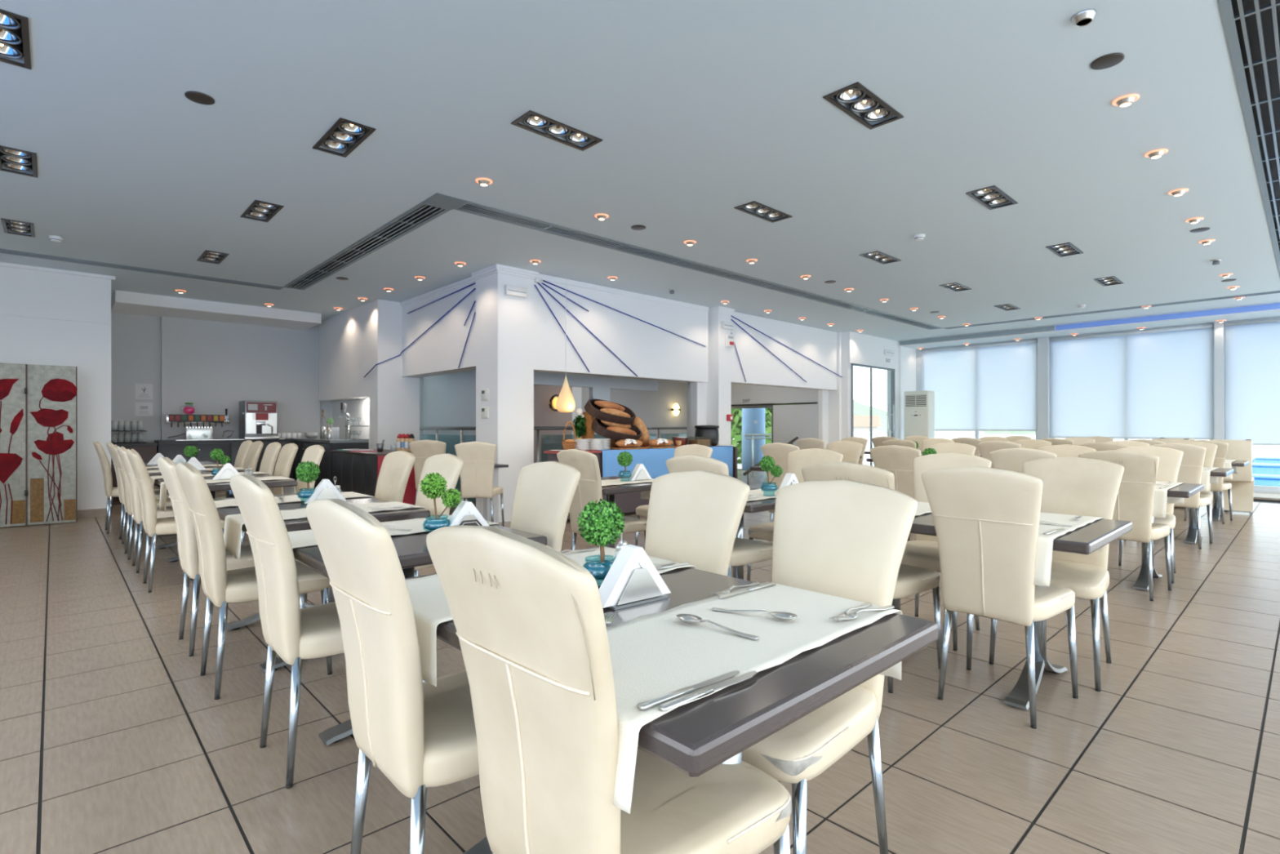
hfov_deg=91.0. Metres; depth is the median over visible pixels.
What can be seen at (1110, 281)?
ceiling lamp
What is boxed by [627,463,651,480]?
napkin holder
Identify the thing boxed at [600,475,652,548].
dining table
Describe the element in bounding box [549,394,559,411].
wall lamp
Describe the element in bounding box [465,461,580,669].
dining chair
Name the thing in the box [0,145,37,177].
ceiling lamp
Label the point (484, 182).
recessed light
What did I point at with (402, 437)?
juice bottle
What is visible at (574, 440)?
plate
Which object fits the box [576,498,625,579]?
potted plant
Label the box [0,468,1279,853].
floor
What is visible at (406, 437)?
juice bottle
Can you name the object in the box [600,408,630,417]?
bread loaf
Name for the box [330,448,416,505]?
bar
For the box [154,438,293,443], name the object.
countertop
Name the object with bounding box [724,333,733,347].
fire alarm
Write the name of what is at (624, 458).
potted plant
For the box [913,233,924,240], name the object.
smoke detector
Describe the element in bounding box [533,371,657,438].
lintel
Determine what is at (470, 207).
ceiling vent
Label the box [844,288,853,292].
recessed light
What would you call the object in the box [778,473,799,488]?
napkin holder
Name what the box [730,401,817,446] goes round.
door
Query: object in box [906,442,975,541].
dining chair
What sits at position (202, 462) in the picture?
dining table
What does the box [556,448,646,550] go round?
dining chair
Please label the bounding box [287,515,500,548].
table runner
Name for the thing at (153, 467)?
table runner
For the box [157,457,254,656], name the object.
dining chair
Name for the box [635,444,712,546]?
dining chair
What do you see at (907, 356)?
wall
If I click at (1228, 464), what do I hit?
table runner
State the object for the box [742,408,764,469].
column
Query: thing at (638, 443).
bread loaf
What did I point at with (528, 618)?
dining chair
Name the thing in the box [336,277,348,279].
loudspeaker
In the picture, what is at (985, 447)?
dining chair
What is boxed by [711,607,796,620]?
spoon
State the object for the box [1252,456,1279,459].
lane rope
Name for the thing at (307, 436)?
bowl
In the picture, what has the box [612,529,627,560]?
condiment caddy
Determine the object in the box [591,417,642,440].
tray
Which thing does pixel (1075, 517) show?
fork
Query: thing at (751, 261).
recessed light
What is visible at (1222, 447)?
dining chair
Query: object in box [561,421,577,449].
bread basket
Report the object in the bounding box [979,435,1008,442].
dining chair
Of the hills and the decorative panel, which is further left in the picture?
the decorative panel
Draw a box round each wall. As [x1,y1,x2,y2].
[0,262,115,510]
[111,312,332,491]
[319,302,369,448]
[400,276,475,377]
[419,369,475,501]
[533,273,836,448]
[533,380,687,462]
[730,382,817,404]
[828,332,841,443]
[898,346,915,439]
[915,316,1279,493]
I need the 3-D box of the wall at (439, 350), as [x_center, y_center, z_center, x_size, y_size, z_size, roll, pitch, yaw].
[-2.826,-1.390,9.168,0.320,1.180,2.540,0,0,-43]
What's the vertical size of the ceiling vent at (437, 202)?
0.096 m
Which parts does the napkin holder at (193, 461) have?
plate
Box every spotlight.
[668,288,675,293]
[1210,258,1222,265]
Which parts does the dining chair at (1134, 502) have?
backrest, leg, seat, leg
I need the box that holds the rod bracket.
[533,277,542,283]
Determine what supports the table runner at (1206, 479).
on the dining table at (1191, 538)
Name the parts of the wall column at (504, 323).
crown molding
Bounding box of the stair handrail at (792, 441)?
[742,436,798,485]
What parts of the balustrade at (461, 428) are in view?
post, handrail, post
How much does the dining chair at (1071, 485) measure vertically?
1.014 m
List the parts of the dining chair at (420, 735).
leg, backrest, leg, seat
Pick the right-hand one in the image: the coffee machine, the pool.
the pool
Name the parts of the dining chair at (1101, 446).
backrest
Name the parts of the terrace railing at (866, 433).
post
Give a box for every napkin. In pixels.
[624,439,636,445]
[649,438,668,444]
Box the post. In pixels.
[733,446,737,478]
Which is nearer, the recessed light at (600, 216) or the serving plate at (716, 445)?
the recessed light at (600, 216)
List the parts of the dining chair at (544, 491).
backrest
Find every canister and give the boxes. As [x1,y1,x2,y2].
[320,426,326,439]
[322,428,326,439]
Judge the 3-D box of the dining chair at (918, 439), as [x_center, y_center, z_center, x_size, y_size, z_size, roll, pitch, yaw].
[4.891,0.663,11.366,0.596,1.014,0.458,0,0,-43]
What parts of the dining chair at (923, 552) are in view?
leg, seat, backrest, leg, leg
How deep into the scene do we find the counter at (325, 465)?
9.90 m
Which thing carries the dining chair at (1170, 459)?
on the floor
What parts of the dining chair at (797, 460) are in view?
leg, seat, backrest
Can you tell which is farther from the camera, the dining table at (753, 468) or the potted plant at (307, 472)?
the dining table at (753, 468)
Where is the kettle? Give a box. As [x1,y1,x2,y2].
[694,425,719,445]
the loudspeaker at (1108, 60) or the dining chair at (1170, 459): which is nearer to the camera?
the loudspeaker at (1108, 60)
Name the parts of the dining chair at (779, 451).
leg, backrest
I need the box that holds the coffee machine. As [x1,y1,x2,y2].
[239,400,279,439]
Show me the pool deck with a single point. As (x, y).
(1257, 450)
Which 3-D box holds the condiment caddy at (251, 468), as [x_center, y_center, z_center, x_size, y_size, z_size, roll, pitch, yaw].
[-3.404,0.367,5.468,0.056,0.127,0.100,0,0,7]
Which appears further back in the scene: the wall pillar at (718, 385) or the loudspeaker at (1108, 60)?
the wall pillar at (718, 385)
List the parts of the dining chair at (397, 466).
leg, backrest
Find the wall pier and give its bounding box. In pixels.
[369,299,419,449]
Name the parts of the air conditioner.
louvre panel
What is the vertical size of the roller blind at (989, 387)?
1.914 m
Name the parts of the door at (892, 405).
handle, handle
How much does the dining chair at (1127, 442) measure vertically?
1.014 m
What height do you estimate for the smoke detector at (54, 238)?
0.050 m
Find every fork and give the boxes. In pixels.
[368,504,405,507]
[560,548,595,552]
[604,613,617,623]
[653,560,675,564]
[711,582,759,595]
[829,602,871,620]
[834,604,894,619]
[1039,520,1072,526]
[1071,515,1081,519]
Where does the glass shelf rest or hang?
on the counter at (325, 465)
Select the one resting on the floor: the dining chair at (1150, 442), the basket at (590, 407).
the dining chair at (1150, 442)
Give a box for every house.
[853,415,881,435]
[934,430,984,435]
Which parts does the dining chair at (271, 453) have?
seat, backrest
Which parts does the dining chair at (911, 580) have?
backrest, leg, seat, leg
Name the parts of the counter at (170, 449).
door, door, door, door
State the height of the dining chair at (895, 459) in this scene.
1.014 m
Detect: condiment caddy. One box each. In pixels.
[244,462,255,474]
[333,476,344,496]
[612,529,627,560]
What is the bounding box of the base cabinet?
[111,442,157,505]
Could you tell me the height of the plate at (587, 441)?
0.017 m
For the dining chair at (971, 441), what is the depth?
9.61 m
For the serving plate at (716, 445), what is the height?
0.020 m
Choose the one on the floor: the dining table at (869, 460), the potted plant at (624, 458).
the dining table at (869, 460)
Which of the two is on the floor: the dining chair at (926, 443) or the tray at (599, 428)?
the dining chair at (926, 443)
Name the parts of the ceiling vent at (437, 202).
corner plate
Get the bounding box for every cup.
[280,432,286,439]
[286,432,291,439]
[291,432,297,438]
[297,432,302,438]
[376,443,383,451]
[675,440,681,446]
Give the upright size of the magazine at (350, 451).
0.012 m
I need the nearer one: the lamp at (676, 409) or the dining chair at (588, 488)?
the dining chair at (588, 488)
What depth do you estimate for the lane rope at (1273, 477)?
14.71 m
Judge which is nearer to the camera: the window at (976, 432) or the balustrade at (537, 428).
the balustrade at (537, 428)
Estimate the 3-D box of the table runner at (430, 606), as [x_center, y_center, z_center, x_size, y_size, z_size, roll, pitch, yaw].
[-0.277,0.521,1.827,0.889,0.189,0.438,0,0,-43]
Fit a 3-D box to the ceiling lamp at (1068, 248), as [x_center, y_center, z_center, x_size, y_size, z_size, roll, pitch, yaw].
[4.748,-2.031,7.024,0.590,0.118,0.224,0,0,-43]
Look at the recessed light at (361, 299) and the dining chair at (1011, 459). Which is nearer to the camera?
the dining chair at (1011, 459)
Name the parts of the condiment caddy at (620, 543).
lid, lid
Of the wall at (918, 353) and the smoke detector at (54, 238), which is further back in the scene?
the wall at (918, 353)
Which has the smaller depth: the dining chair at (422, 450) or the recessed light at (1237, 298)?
the dining chair at (422, 450)
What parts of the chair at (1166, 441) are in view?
backrest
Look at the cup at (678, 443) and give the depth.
9.15 m
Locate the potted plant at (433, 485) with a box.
[419,472,461,529]
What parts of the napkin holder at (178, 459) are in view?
plate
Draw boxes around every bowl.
[303,435,319,438]
[304,432,318,434]
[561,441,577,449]
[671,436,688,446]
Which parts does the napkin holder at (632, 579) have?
plate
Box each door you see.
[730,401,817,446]
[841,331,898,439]
[851,363,894,465]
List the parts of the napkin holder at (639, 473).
plate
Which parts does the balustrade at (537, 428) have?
post, handrail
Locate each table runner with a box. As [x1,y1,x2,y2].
[146,464,224,468]
[147,466,244,472]
[150,471,272,492]
[159,475,295,511]
[213,491,374,507]
[223,501,426,559]
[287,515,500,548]
[405,546,696,686]
[568,478,653,512]
[606,582,902,813]
[746,488,777,513]
[915,501,931,515]
[1033,511,1103,586]
[1151,480,1184,517]
[1200,466,1218,491]
[1223,459,1238,479]
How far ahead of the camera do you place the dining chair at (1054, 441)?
8.76 m
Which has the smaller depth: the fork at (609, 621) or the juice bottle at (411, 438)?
the fork at (609, 621)
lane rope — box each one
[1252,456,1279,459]
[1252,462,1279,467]
[1252,473,1279,479]
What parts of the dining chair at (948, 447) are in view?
backrest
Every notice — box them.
[134,383,152,399]
[134,402,152,416]
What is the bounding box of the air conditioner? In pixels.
[904,390,934,438]
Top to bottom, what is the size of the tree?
3.390 m
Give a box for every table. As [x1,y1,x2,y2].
[144,461,220,466]
[146,466,249,548]
[154,473,297,579]
[213,490,430,672]
[292,515,546,745]
[404,546,937,853]
[483,463,508,523]
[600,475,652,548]
[648,488,775,579]
[750,466,767,471]
[864,450,922,453]
[866,457,873,462]
[892,512,1132,710]
[1132,483,1204,590]
[1182,467,1233,543]
[1212,460,1248,520]
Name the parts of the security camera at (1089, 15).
bulb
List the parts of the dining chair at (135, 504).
backrest, leg, leg, seat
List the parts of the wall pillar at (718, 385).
crown molding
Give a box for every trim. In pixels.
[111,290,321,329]
[897,302,1279,346]
[1209,490,1279,502]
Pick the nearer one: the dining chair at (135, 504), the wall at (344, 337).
the dining chair at (135, 504)
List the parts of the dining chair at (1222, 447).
leg, backrest, leg, seat, leg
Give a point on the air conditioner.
(919, 406)
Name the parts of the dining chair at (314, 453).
leg, backrest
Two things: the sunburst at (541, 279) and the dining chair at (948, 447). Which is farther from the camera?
the sunburst at (541, 279)
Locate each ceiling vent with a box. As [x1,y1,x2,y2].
[0,248,283,289]
[282,192,466,289]
[453,200,942,329]
[944,290,1279,328]
[1217,0,1279,275]
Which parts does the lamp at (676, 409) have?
lamp shade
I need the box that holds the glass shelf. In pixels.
[344,417,369,439]
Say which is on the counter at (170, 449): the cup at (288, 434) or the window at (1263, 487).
the cup at (288, 434)
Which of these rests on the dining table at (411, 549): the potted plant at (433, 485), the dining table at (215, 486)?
the potted plant at (433, 485)
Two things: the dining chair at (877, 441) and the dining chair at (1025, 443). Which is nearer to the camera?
the dining chair at (1025, 443)
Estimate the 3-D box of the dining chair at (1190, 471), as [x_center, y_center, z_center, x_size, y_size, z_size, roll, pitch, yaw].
[5.397,0.663,6.298,0.596,1.014,0.458,0,0,-43]
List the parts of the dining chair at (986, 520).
leg, leg, backrest, leg, seat, leg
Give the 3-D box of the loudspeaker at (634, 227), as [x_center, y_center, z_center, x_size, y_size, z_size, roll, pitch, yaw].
[-0.015,-1.976,6.237,0.150,0.008,0.150,0,0,-43]
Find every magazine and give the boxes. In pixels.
[345,448,373,450]
[350,450,377,452]
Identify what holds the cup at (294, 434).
on the counter at (325, 465)
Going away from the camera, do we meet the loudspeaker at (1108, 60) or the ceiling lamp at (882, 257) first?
the loudspeaker at (1108, 60)
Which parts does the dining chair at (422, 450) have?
backrest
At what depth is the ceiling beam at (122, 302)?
10.07 m
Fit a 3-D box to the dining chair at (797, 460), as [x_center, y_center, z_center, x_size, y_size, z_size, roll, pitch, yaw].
[1.095,0.663,4.444,0.597,1.014,0.458,0,0,-43]
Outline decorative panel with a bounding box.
[0,363,77,527]
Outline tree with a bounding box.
[730,408,771,462]
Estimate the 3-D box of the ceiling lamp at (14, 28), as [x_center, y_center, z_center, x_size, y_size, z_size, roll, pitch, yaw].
[-3.244,-2.031,3.182,0.224,0.118,0.590,0,0,-43]
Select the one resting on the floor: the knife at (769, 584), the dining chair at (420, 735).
the dining chair at (420, 735)
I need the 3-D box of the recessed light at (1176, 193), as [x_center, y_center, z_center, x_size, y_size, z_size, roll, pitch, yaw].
[4.522,-1.963,5.282,0.132,0.034,0.132,0,0,-43]
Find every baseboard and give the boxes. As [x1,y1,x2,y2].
[77,507,106,518]
[1253,498,1279,502]
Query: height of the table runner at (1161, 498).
0.204 m
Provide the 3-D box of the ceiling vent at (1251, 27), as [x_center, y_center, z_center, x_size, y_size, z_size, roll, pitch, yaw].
[4.719,-2.022,4.617,12.020,0.096,0.294,0,0,-43]
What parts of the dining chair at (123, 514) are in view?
backrest, leg, leg, seat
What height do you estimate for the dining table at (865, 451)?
0.735 m
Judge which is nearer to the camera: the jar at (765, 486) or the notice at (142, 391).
the jar at (765, 486)
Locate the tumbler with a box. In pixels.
[376,439,384,451]
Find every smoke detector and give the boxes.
[48,235,62,242]
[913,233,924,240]
[1077,304,1085,308]
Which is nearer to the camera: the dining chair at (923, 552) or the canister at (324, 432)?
the dining chair at (923, 552)
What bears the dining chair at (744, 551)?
on the floor
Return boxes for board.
[609,447,648,449]
[640,445,678,448]
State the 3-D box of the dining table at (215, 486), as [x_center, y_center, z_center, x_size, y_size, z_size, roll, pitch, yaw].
[-3.565,0.802,5.345,0.818,0.735,1.450,0,0,-43]
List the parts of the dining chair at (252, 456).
seat, backrest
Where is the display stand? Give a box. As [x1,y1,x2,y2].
[581,411,617,447]
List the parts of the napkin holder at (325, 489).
plate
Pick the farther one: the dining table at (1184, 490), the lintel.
the lintel
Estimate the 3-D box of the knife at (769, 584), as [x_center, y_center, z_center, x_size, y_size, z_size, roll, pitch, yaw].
[0.282,0.426,1.645,0.225,0.005,0.018,0,0,-41]
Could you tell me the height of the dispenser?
0.522 m
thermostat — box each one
[481,388,488,400]
[481,406,488,418]
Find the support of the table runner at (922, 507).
on the dining table at (1086, 539)
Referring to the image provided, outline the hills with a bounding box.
[853,400,1035,435]
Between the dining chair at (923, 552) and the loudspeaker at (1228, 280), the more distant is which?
the loudspeaker at (1228, 280)
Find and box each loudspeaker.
[184,91,214,105]
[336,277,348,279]
[631,225,645,230]
[824,280,835,283]
[1090,53,1124,70]
[1190,227,1209,232]
[1221,279,1236,281]
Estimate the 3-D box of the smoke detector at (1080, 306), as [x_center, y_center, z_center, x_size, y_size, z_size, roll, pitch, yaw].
[7.164,-1.955,10.204,0.110,0.050,0.110,0,0,-43]
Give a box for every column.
[471,263,538,522]
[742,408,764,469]
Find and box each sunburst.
[364,282,475,377]
[534,279,706,376]
[730,315,842,382]
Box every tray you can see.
[244,436,279,439]
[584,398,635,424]
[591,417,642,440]
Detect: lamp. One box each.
[0,8,31,70]
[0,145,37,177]
[0,217,35,237]
[196,249,229,264]
[240,200,284,222]
[312,117,375,157]
[511,110,602,151]
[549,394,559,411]
[555,376,575,412]
[671,403,680,416]
[733,200,792,222]
[822,81,903,129]
[858,250,901,264]
[939,282,972,292]
[965,185,1017,209]
[994,303,1020,311]
[1045,242,1083,257]
[1093,275,1124,286]
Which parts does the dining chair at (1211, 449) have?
backrest, seat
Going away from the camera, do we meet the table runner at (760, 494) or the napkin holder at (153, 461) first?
the table runner at (760, 494)
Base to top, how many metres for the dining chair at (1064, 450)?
1.014 m
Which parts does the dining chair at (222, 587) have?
backrest, leg, leg, seat, leg, leg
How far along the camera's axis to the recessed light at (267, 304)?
10.11 m
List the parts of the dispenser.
label panel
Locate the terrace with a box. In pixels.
[737,449,874,468]
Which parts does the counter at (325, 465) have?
door, door, door, door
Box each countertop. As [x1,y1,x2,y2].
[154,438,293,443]
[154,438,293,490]
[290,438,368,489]
[543,445,719,519]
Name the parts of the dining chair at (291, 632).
backrest, leg, leg, seat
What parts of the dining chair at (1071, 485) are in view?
leg, backrest, seat, leg, leg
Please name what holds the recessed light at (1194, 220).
in the ceiling at (700, 110)
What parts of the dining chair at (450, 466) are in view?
leg, seat, backrest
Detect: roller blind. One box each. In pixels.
[920,339,1037,431]
[1049,324,1213,439]
[1225,318,1279,445]
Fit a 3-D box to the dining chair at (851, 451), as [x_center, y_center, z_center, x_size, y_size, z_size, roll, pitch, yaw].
[2.166,0.663,7.058,0.597,1.014,0.458,0,0,-43]
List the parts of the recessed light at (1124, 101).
bulb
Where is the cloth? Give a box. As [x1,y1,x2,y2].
[600,445,733,478]
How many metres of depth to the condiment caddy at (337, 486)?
3.87 m
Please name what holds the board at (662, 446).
on the cloth
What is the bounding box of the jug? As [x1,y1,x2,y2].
[183,402,195,413]
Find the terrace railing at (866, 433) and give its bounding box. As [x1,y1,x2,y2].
[744,431,887,475]
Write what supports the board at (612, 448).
on the cloth
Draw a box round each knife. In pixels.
[371,505,414,510]
[636,670,739,710]
[655,561,689,569]
[657,670,756,711]
[719,581,776,598]
[1043,527,1064,534]
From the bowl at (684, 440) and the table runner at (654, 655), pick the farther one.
the bowl at (684, 440)
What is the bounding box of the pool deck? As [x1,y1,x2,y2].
[732,434,1279,457]
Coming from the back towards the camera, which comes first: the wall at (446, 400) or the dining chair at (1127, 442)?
the wall at (446, 400)
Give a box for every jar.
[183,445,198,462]
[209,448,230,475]
[212,470,219,475]
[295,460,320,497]
[297,489,313,497]
[424,518,448,529]
[584,560,613,579]
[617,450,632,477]
[618,471,631,477]
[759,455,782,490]
[761,484,776,490]
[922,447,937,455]
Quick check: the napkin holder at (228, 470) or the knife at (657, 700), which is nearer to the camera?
the knife at (657, 700)
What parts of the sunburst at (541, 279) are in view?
rod, rod, rod, rod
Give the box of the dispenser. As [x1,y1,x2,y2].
[164,408,229,439]
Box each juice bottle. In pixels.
[396,433,401,450]
[400,433,405,450]
[404,433,409,451]
[408,433,414,451]
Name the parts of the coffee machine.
spout, menu panel, plate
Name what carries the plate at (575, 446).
on the plate
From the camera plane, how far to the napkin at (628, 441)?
8.35 m
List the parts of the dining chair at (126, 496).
backrest, leg, leg, seat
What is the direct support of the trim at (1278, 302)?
attached to the wall at (907, 356)
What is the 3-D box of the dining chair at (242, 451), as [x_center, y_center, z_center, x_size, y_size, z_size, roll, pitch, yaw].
[-4.860,0.663,7.298,0.596,1.014,0.458,0,0,-43]
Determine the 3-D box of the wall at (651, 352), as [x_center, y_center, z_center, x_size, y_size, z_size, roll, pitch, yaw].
[1.288,-0.405,10.710,7.500,3.150,0.300,0,0,-43]
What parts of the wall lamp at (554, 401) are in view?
lamp shade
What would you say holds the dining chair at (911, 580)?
on the floor
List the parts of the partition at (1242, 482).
backrest, seat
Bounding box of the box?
[688,439,710,446]
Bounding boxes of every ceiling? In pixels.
[0,0,1279,341]
[902,310,1279,349]
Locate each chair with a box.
[93,440,159,533]
[106,442,177,543]
[111,444,172,559]
[117,446,174,573]
[126,448,224,592]
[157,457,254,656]
[175,462,332,699]
[215,440,263,495]
[215,441,281,498]
[230,473,425,788]
[234,440,252,467]
[240,444,324,545]
[272,443,297,494]
[304,450,415,608]
[306,498,479,853]
[408,440,456,510]
[414,453,463,576]
[426,524,791,853]
[454,441,504,526]
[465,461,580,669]
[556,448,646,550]
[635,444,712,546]
[644,470,750,575]
[666,454,773,576]
[742,479,917,853]
[746,448,843,581]
[760,442,799,522]
[796,437,825,449]
[801,461,942,693]
[826,440,863,463]
[840,436,867,464]
[869,444,921,498]
[871,435,897,447]
[881,439,915,448]
[901,452,991,650]
[904,435,928,456]
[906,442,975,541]
[920,466,1078,728]
[921,437,954,451]
[951,436,981,457]
[977,440,1021,467]
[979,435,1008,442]
[988,456,1124,691]
[989,447,1057,473]
[1005,435,1031,441]
[1012,439,1051,449]
[1037,444,1096,457]
[1040,438,1073,444]
[1062,436,1094,445]
[1077,441,1128,541]
[1078,449,1172,600]
[1086,435,1113,442]
[1106,440,1149,446]
[1116,445,1183,582]
[1129,439,1165,445]
[1151,439,1190,508]
[1151,443,1212,548]
[1159,437,1195,440]
[1169,440,1217,528]
[1184,440,1232,524]
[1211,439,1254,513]
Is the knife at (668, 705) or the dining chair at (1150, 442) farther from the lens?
the dining chair at (1150, 442)
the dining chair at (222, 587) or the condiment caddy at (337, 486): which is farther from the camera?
the condiment caddy at (337, 486)
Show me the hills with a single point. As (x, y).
(859, 409)
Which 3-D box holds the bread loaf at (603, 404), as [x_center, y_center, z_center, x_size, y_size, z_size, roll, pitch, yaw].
[-0.410,-0.285,8.572,0.117,0.140,0.574,0,0,44]
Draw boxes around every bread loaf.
[594,400,624,411]
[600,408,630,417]
[600,419,631,428]
[606,426,636,435]
[615,440,633,447]
[631,416,649,446]
[631,440,642,447]
[648,439,665,446]
[662,439,673,446]
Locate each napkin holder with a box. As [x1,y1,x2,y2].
[146,453,164,465]
[172,454,186,464]
[186,457,206,470]
[212,462,239,479]
[304,479,346,503]
[448,500,488,526]
[598,544,671,609]
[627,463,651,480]
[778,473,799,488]
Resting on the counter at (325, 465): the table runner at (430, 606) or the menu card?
the menu card
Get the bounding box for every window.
[975,431,1037,439]
[1049,325,1213,439]
[1224,324,1279,490]
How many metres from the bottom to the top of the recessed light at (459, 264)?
0.034 m
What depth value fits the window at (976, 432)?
14.09 m
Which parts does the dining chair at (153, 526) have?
backrest, leg, leg, seat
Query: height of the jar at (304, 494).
0.086 m
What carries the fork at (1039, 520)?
on the table runner at (1045, 542)
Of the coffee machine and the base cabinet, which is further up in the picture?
the coffee machine
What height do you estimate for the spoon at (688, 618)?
0.014 m
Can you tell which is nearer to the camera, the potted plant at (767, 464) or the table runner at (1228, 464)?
the potted plant at (767, 464)
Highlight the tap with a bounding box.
[338,402,351,439]
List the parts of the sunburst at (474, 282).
rod, rod, rod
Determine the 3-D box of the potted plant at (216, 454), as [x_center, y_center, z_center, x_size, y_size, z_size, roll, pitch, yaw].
[-3.527,0.306,5.287,0.106,0.258,0.157,0,0,30]
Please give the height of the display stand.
0.500 m
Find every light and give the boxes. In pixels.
[175,289,186,293]
[264,303,273,306]
[358,297,367,301]
[383,288,393,291]
[414,276,425,280]
[454,262,466,266]
[475,177,492,186]
[504,284,527,297]
[529,259,541,264]
[594,213,608,220]
[607,276,617,280]
[684,240,696,245]
[721,320,733,329]
[746,258,757,263]
[800,275,810,279]
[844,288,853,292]
[880,298,888,302]
[884,349,893,355]
[899,325,1054,345]
[1055,302,1279,330]
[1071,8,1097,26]
[1111,94,1139,107]
[1144,149,1168,159]
[1168,188,1188,196]
[1185,217,1204,223]
[1199,239,1215,244]
[1219,273,1232,277]
[1226,286,1239,289]
[1233,297,1244,300]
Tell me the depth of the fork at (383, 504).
3.34 m
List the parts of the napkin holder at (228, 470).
plate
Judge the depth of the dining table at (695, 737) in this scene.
1.09 m
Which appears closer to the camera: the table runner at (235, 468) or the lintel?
the table runner at (235, 468)
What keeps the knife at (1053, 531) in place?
on the table runner at (1045, 542)
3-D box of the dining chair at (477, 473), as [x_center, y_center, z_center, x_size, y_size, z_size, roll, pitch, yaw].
[-1.809,0.663,7.112,0.458,1.014,0.596,0,0,-3]
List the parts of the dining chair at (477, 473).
backrest, seat, leg, leg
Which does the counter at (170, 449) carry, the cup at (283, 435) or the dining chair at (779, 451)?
the cup at (283, 435)
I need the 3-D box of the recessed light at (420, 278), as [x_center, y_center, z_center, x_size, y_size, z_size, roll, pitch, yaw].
[-2.912,-1.963,8.322,0.132,0.034,0.132,0,0,-43]
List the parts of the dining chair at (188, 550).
backrest, leg, leg, seat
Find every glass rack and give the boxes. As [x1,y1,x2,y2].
[111,430,146,431]
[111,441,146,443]
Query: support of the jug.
on the dispenser
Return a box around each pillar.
[687,306,734,444]
[1037,337,1049,439]
[1213,321,1224,439]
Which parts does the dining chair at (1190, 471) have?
backrest, leg, seat, leg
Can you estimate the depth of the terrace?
21.61 m
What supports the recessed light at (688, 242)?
in the ceiling at (700, 110)
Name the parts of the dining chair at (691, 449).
leg, seat, backrest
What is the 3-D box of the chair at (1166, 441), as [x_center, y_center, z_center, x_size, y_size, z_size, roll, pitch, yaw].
[7.756,0.666,9.156,0.495,0.996,0.420,0,0,-43]
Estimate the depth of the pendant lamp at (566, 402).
7.93 m
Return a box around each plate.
[573,440,590,441]
[574,445,590,447]
[586,440,604,442]
[715,444,734,446]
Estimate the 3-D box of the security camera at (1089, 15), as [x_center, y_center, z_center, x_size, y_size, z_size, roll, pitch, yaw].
[2.138,-1.963,3.029,0.104,0.034,0.104,0,0,-43]
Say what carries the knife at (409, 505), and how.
on the table runner at (233, 523)
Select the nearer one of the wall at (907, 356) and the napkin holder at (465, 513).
the napkin holder at (465, 513)
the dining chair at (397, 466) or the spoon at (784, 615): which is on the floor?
the dining chair at (397, 466)
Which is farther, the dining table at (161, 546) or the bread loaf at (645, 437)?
the bread loaf at (645, 437)
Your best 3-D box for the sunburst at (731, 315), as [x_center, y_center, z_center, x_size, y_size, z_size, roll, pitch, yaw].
[2.955,-1.357,12.000,3.983,1.140,0.076,0,0,-43]
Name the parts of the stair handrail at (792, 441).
post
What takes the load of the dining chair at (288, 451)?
on the floor
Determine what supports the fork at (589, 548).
on the table runner at (430, 606)
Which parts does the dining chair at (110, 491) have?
backrest, leg, leg, seat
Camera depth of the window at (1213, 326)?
11.22 m
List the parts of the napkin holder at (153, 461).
plate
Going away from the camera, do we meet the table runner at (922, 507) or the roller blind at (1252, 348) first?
the table runner at (922, 507)
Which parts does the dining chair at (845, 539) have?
leg, seat, backrest, leg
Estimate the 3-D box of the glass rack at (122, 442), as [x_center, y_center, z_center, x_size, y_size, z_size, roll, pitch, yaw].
[-7.905,0.242,9.721,0.420,0.014,0.300,0,0,-43]
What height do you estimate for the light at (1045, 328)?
0.090 m
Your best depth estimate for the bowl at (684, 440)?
9.42 m
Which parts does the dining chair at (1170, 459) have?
leg, backrest, seat, leg, leg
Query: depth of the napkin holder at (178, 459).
6.75 m
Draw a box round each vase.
[321,409,333,439]
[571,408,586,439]
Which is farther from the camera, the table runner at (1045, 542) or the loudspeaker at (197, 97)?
the loudspeaker at (197, 97)
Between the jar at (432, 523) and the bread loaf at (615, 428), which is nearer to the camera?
the jar at (432, 523)
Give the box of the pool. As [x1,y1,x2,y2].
[1252,456,1279,486]
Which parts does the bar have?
panel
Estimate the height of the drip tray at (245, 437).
0.050 m
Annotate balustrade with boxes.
[419,426,475,501]
[533,426,687,462]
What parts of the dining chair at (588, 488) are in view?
leg, backrest, seat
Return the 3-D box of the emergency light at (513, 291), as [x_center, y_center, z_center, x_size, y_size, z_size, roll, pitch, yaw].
[-1.544,-1.690,7.839,0.300,0.120,0.058,0,0,-43]
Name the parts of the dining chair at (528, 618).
backrest, seat, leg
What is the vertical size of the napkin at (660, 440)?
0.093 m
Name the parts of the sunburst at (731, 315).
rod, rod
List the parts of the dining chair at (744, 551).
backrest, leg, seat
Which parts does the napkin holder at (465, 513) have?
plate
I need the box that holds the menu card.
[330,426,338,439]
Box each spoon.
[276,496,284,501]
[384,525,412,530]
[675,613,759,639]
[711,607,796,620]

